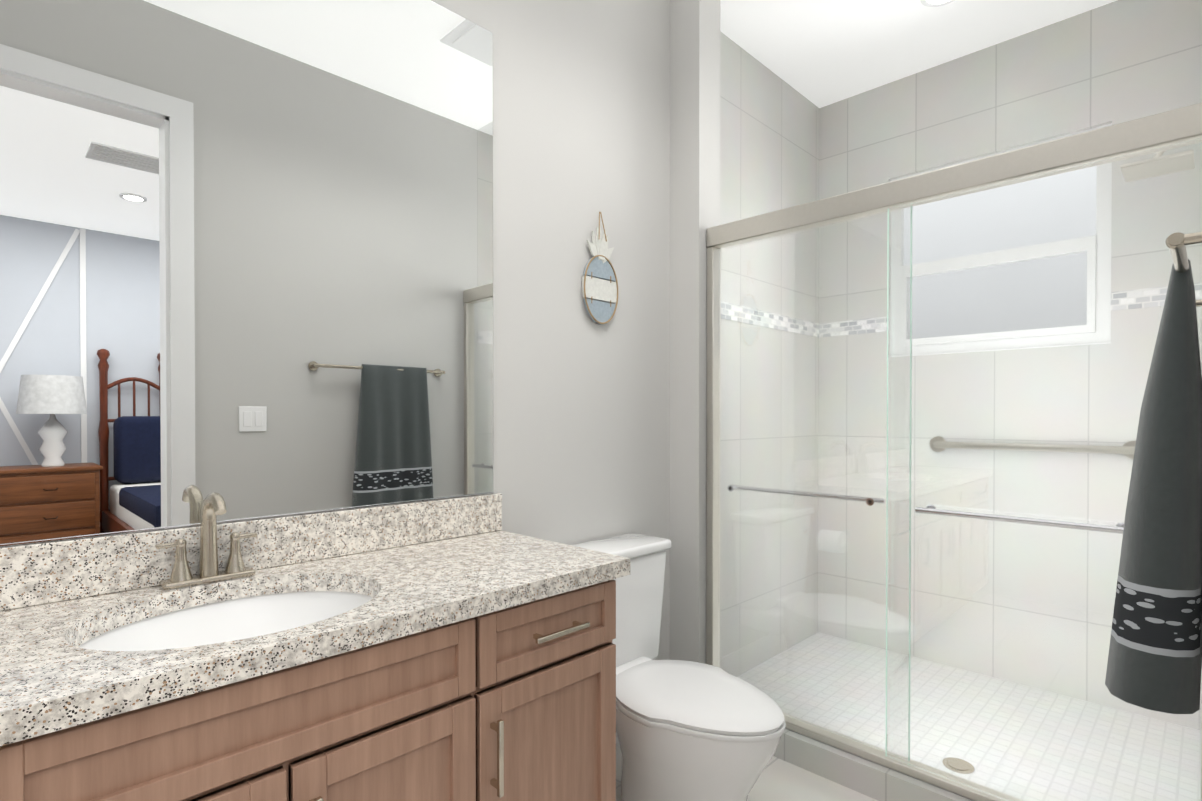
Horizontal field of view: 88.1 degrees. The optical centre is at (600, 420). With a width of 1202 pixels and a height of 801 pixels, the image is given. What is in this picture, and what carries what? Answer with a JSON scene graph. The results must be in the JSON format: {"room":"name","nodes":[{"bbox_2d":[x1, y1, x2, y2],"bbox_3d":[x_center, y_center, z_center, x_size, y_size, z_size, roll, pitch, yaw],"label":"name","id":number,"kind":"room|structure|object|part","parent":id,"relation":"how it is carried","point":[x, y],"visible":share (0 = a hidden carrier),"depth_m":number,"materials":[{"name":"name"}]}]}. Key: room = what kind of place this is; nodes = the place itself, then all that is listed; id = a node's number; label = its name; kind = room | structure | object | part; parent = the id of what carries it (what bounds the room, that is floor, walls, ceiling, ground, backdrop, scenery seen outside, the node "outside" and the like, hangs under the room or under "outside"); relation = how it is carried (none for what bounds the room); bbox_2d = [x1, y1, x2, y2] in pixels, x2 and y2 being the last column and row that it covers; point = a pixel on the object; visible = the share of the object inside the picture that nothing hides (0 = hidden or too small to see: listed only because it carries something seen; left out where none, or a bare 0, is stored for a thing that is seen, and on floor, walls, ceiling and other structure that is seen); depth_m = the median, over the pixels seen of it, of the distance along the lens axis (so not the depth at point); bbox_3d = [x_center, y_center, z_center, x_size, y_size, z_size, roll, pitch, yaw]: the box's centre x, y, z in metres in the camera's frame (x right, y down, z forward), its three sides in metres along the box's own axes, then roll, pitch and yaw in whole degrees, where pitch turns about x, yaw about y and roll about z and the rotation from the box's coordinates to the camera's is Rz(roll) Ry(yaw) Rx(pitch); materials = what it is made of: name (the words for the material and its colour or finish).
{"room":"bathroom","nodes":[
{"label":"bathroom","id":0,"kind":"room"},
{"bbox_2d":[0,493,501,611],"bbox_3d":[-0.951,0.297,1.352,0.022,0.117,1.790,0,1,45],"label":"backsplash","id":1,"kind":"structure","parent":0,"relation":"attached to","point":[44,572],"depth_m":1.48,"materials":[{"name":"beige stone"}]},
{"bbox_2d":[0,0,669,659],"bbox_3d":[-0.741,-0.272,1.660,0.131,3.050,3.130,0,1,45],"label":"wall","id":2,"kind":"structure","parent":0,"point":[246,258],"depth_m":1.61,"materials":[{"name":"grey paint"}]},
{"bbox_2d":[582,212,617,323],"bbox_3d":[0.000,-0.568,2.310,0.022,0.417,0.181,0,1,45],"label":"sign","id":3,"kind":"object","parent":2,"relation":"attached to","point":[598,265],"visible":1,"depth_m":2.30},
{"bbox_2d":[670,0,720,663],"bbox_3d":[0.398,-0.280,2.629,0.150,3.050,0.150,0,1,45],"label":"wall","id":4,"kind":"structure","parent":0,"point":[694,120],"depth_m":2.57,"materials":[{"name":"paint"}]},
{"bbox_2d":[720,31,818,676],"bbox_3d":[0.878,-0.285,3.308,0.120,3.050,1.490,0,1,45],"label":"wall","id":5,"kind":"structure","parent":0,"point":[769,140],"depth_m":3.19,"materials":[{"name":"tile"}]},
{"bbox_2d":[721,301,818,337],"bbox_3d":[0.833,-0.519,3.173,0.003,0.080,1.235,0,1,45],"label":"trim","id":6,"kind":"structure","parent":5,"relation":"attached to","point":[760,320],"depth_m":3.19,"materials":[{"name":"grey tile"}]},
{"bbox_3d":[1.056,-0.266,0.954,0.120,3.050,1.610,0,1,45],"label":"wall","id":7,"kind":"structure","parent":0,"visible":0},
{"bbox_2d":[1105,232,1201,713],"bbox_3d":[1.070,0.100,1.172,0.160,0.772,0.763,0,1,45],"label":"towel","id":8,"kind":"object","parent":7,"relation":"attached to","point":[1154,663],"visible":1,"depth_m":1.05,"materials":[{"name":"grey fabric"}]},
{"bbox_3d":[2.145,-0.275,2.058,0.120,3.050,1.490,0,1,45],"label":"wall","id":9,"kind":"structure","parent":0,"visible":0},
{"bbox_2d":[1120,150,1194,181],"bbox_3d":[1.905,-0.900,2.072,0.251,0.100,0.180,0,1,45],"label":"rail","id":10,"kind":"object","parent":9,"relation":"attached to","point":[1180,166],"depth_m":2.08,"materials":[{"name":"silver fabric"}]},
{"label":"outside","id":11,"kind":"structure","parent":0,"visible":0},
{"bbox_2d":[616,632,1200,800],"bbox_3d":[0.412,1.304,1.582,1.900,0.100,4.620,0,1,45],"label":"floor","id":12,"kind":"structure","parent":11,"point":[880,720],"depth_m":2.49,"materials":[{"name":"tile"}]},
{"bbox_2d":[0,572,629,800],"bbox_3d":[-0.751,0.830,1.159,0.584,0.856,1.750,0,1,45],"label":"bathroom vanity","id":13,"kind":"object","parent":12,"relation":"on","point":[457,649],"depth_m":1.16,"materials":[{"name":"brown wood"}]},
{"bbox_2d":[0,528,629,735],"bbox_3d":[-0.756,0.379,1.160,0.570,0.042,1.790,0,1,45],"label":"countertop","id":14,"kind":"structure","parent":13,"relation":"on","point":[40,683],"depth_m":1.17,"materials":[{"name":"beige stone"}]},
{"bbox_2d":[152,492,259,591],"bbox_3d":[-0.841,0.255,1.349,0.131,0.202,0.194,0,1,45],"label":"faucet","id":15,"kind":"object","parent":14,"relation":"on","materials":[{"name":"silver metal"}]},
{"bbox_2d":[60,572,399,675],"bbox_3d":[-0.696,0.470,1.207,0.487,0.165,0.584,0,1,45],"label":"sink","id":16,"kind":"object","parent":14,"relation":"in","point":[137,635],"depth_m":1.33,"materials":[{"name":"white ceramic"}]},
{"bbox_2d":[572,533,785,800],"bbox_3d":[0.231,0.847,2.009,0.769,0.808,0.472,0,1,45],"label":"toilet","id":17,"kind":"object","parent":12,"relation":"on","point":[690,731],"visible":0.69,"depth_m":1.87,"materials":[{"name":"ceramic"}]},
{"bbox_3d":[0.029,0.460,2.205,0.201,0.037,0.472,0,1,45],"label":"tank lid","id":18,"kind":"part","parent":17,"relation":"part of","materials":[{"name":"ceramic"}]},
{"bbox_3d":[0.028,0.681,2.208,0.182,0.405,0.448,0,1,45],"label":"tank","id":19,"kind":"part","parent":17,"relation":"part of","materials":[{"name":"ceramic"}]},
{"bbox_3d":[0.292,0.862,1.949,0.598,0.044,0.445,0,1,45],"label":"seat","id":20,"kind":"part","parent":17,"relation":"part of","materials":[{"name":"white plastic"}]},
{"bbox_2d":[773,728,973,800],"bbox_3d":[0.989,1.200,2.058,1.510,0.100,0.130,0,1,45],"label":"shower curb","id":21,"kind":"structure","parent":12,"relation":"on","point":[871,779],"depth_m":2.10,"materials":[{"name":"tile"}]},
{"bbox_2d":[706,103,1201,800],"bbox_3d":[0.988,0.183,2.050,1.505,1.934,0.064,0,1,45],"label":"shower door frame","id":22,"kind":"structure","parent":21,"relation":"on","point":[1138,135],"depth_m":2.04,"materials":[{"name":"silver metal"}]},
{"bbox_2d":[727,485,884,505],"bbox_3d":[0.747,0.278,2.354,0.620,0.028,0.059,0,1,45],"label":"bar","id":23,"kind":"object","parent":22,"relation":"attached to","point":[730,488],"depth_m":2.33,"materials":[{"name":"silver metal"}]},
{"bbox_2d":[718,206,910,759],"bbox_3d":[0.751,0.207,2.302,0.742,1.823,0.008,0,1,45],"label":"shower door","id":24,"kind":"structure","parent":22,"relation":"attached to","point":[783,506],"depth_m":2.26,"materials":[{"name":"clear glass"}]},
{"bbox_2d":[885,208,888,755],"bbox_3d":[0.954,0.209,2.068,0.003,1.823,0.008,0,1,45],"label":"shower door panel edge","id":25,"kind":"object","parent":22,"relation":"attached to","point":[888,208],"depth_m":2.06,"materials":[{"name":"clear glass"}]},
{"bbox_2d":[908,205,911,760],"bbox_3d":[1.016,0.209,2.040,0.003,1.823,0.008,0,1,45],"label":"shower door panel edge","id":26,"kind":"object","parent":22,"relation":"attached to","point":[909,478],"depth_m":2.04,"materials":[{"name":"clear glass"}]},
{"bbox_2d":[915,505,1123,533],"bbox_3d":[1.193,0.282,1.784,0.525,0.028,0.059,0,1,45],"label":"bar","id":27,"kind":"object","parent":22,"relation":"attached to","point":[1118,528],"depth_m":1.75,"materials":[{"name":"silver metal"}]},
{"bbox_2d":[887,138,1201,800],"bbox_3d":[1.222,0.211,1.803,0.751,1.823,0.008,0,1,45],"label":"shower door","id":28,"kind":"structure","parent":22,"relation":"attached to","point":[981,448],"depth_m":1.80,"materials":[{"name":"clear glass"}]},
{"bbox_2d":[943,757,973,773],"bbox_3d":[1.291,1.246,2.245,0.100,0.006,0.100,0,1,45],"label":"drain","id":29,"kind":"object","parent":12,"relation":"on","point":[951,766],"depth_m":2.24,"materials":[{"name":"silver metal"}]},
{"bbox_2d":[720,0,1116,107],"bbox_3d":[1.511,-1.855,2.670,1.900,0.100,1.490,0,1,45],"label":"ceiling","id":30,"kind":"structure","parent":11,"point":[820,53],"depth_m":2.90,"materials":[{"name":"paint"}]},
{"bbox_2d":[920,0,954,6],"bbox_3d":[1.437,-1.797,2.610,0.170,0.014,0.170,0,1,45],"label":"recessed light","id":31,"kind":"object","parent":30,"relation":"attached to","point":[932,3],"visible":0.88,"depth_m":2.66,"materials":[{"name":"white"}]},
{"bbox_2d":[818,0,1201,729],"bbox_3d":[1.947,-0.283,3.124,1.660,3.050,0.250,0,1,45],"label":"wall","id":32,"kind":"structure","parent":11,"point":[950,499],"depth_m":2.98,"materials":[{"name":"tile"}]},
{"bbox_2d":[819,317,886,337],"bbox_3d":[1.407,-0.521,3.477,0.388,0.080,0.003,0,1,45],"label":"trim","id":33,"kind":"structure","parent":32,"relation":"attached to","point":[863,328],"depth_m":3.47,"materials":[{"name":"grey tile"}]},
{"bbox_2d":[890,123,1111,356],"bbox_3d":[1.909,-0.818,3.045,0.930,0.960,0.089,0,1,45],"label":"window unit","id":34,"kind":"structure","parent":32,"relation":"in","point":[976,306],"depth_m":3.00,"materials":[{"name":"white plastic"}]},
{"bbox_3d":[1.924,-0.818,3.061,0.910,0.940,0.005,0,1,45],"label":"glass","id":35,"kind":"part","parent":34,"relation":"part of","materials":[{"name":"glass"}]},
{"bbox_3d":[1.887,-0.340,3.028,0.930,0.004,0.029,0,1,45],"label":"sill trim","id":36,"kind":"part","parent":34,"relation":"part of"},
{"bbox_2d":[930,436,1135,458],"bbox_3d":[1.972,0.123,2.883,0.840,0.080,0.060,0,1,45],"label":"grab rail","id":37,"kind":"object","parent":32,"relation":"attached to","point":[1048,446],"depth_m":2.83,"materials":[{"name":"silver metal"}]},
{"bbox_2d":[1111,282,1201,310],"bbox_3d":[2.327,-0.514,2.569,0.338,0.080,0.003,0,1,45],"label":"trim","id":38,"kind":"structure","parent":32,"relation":"attached to","point":[1132,301],"depth_m":2.62,"materials":[{"name":"grey tile"}]}
]}

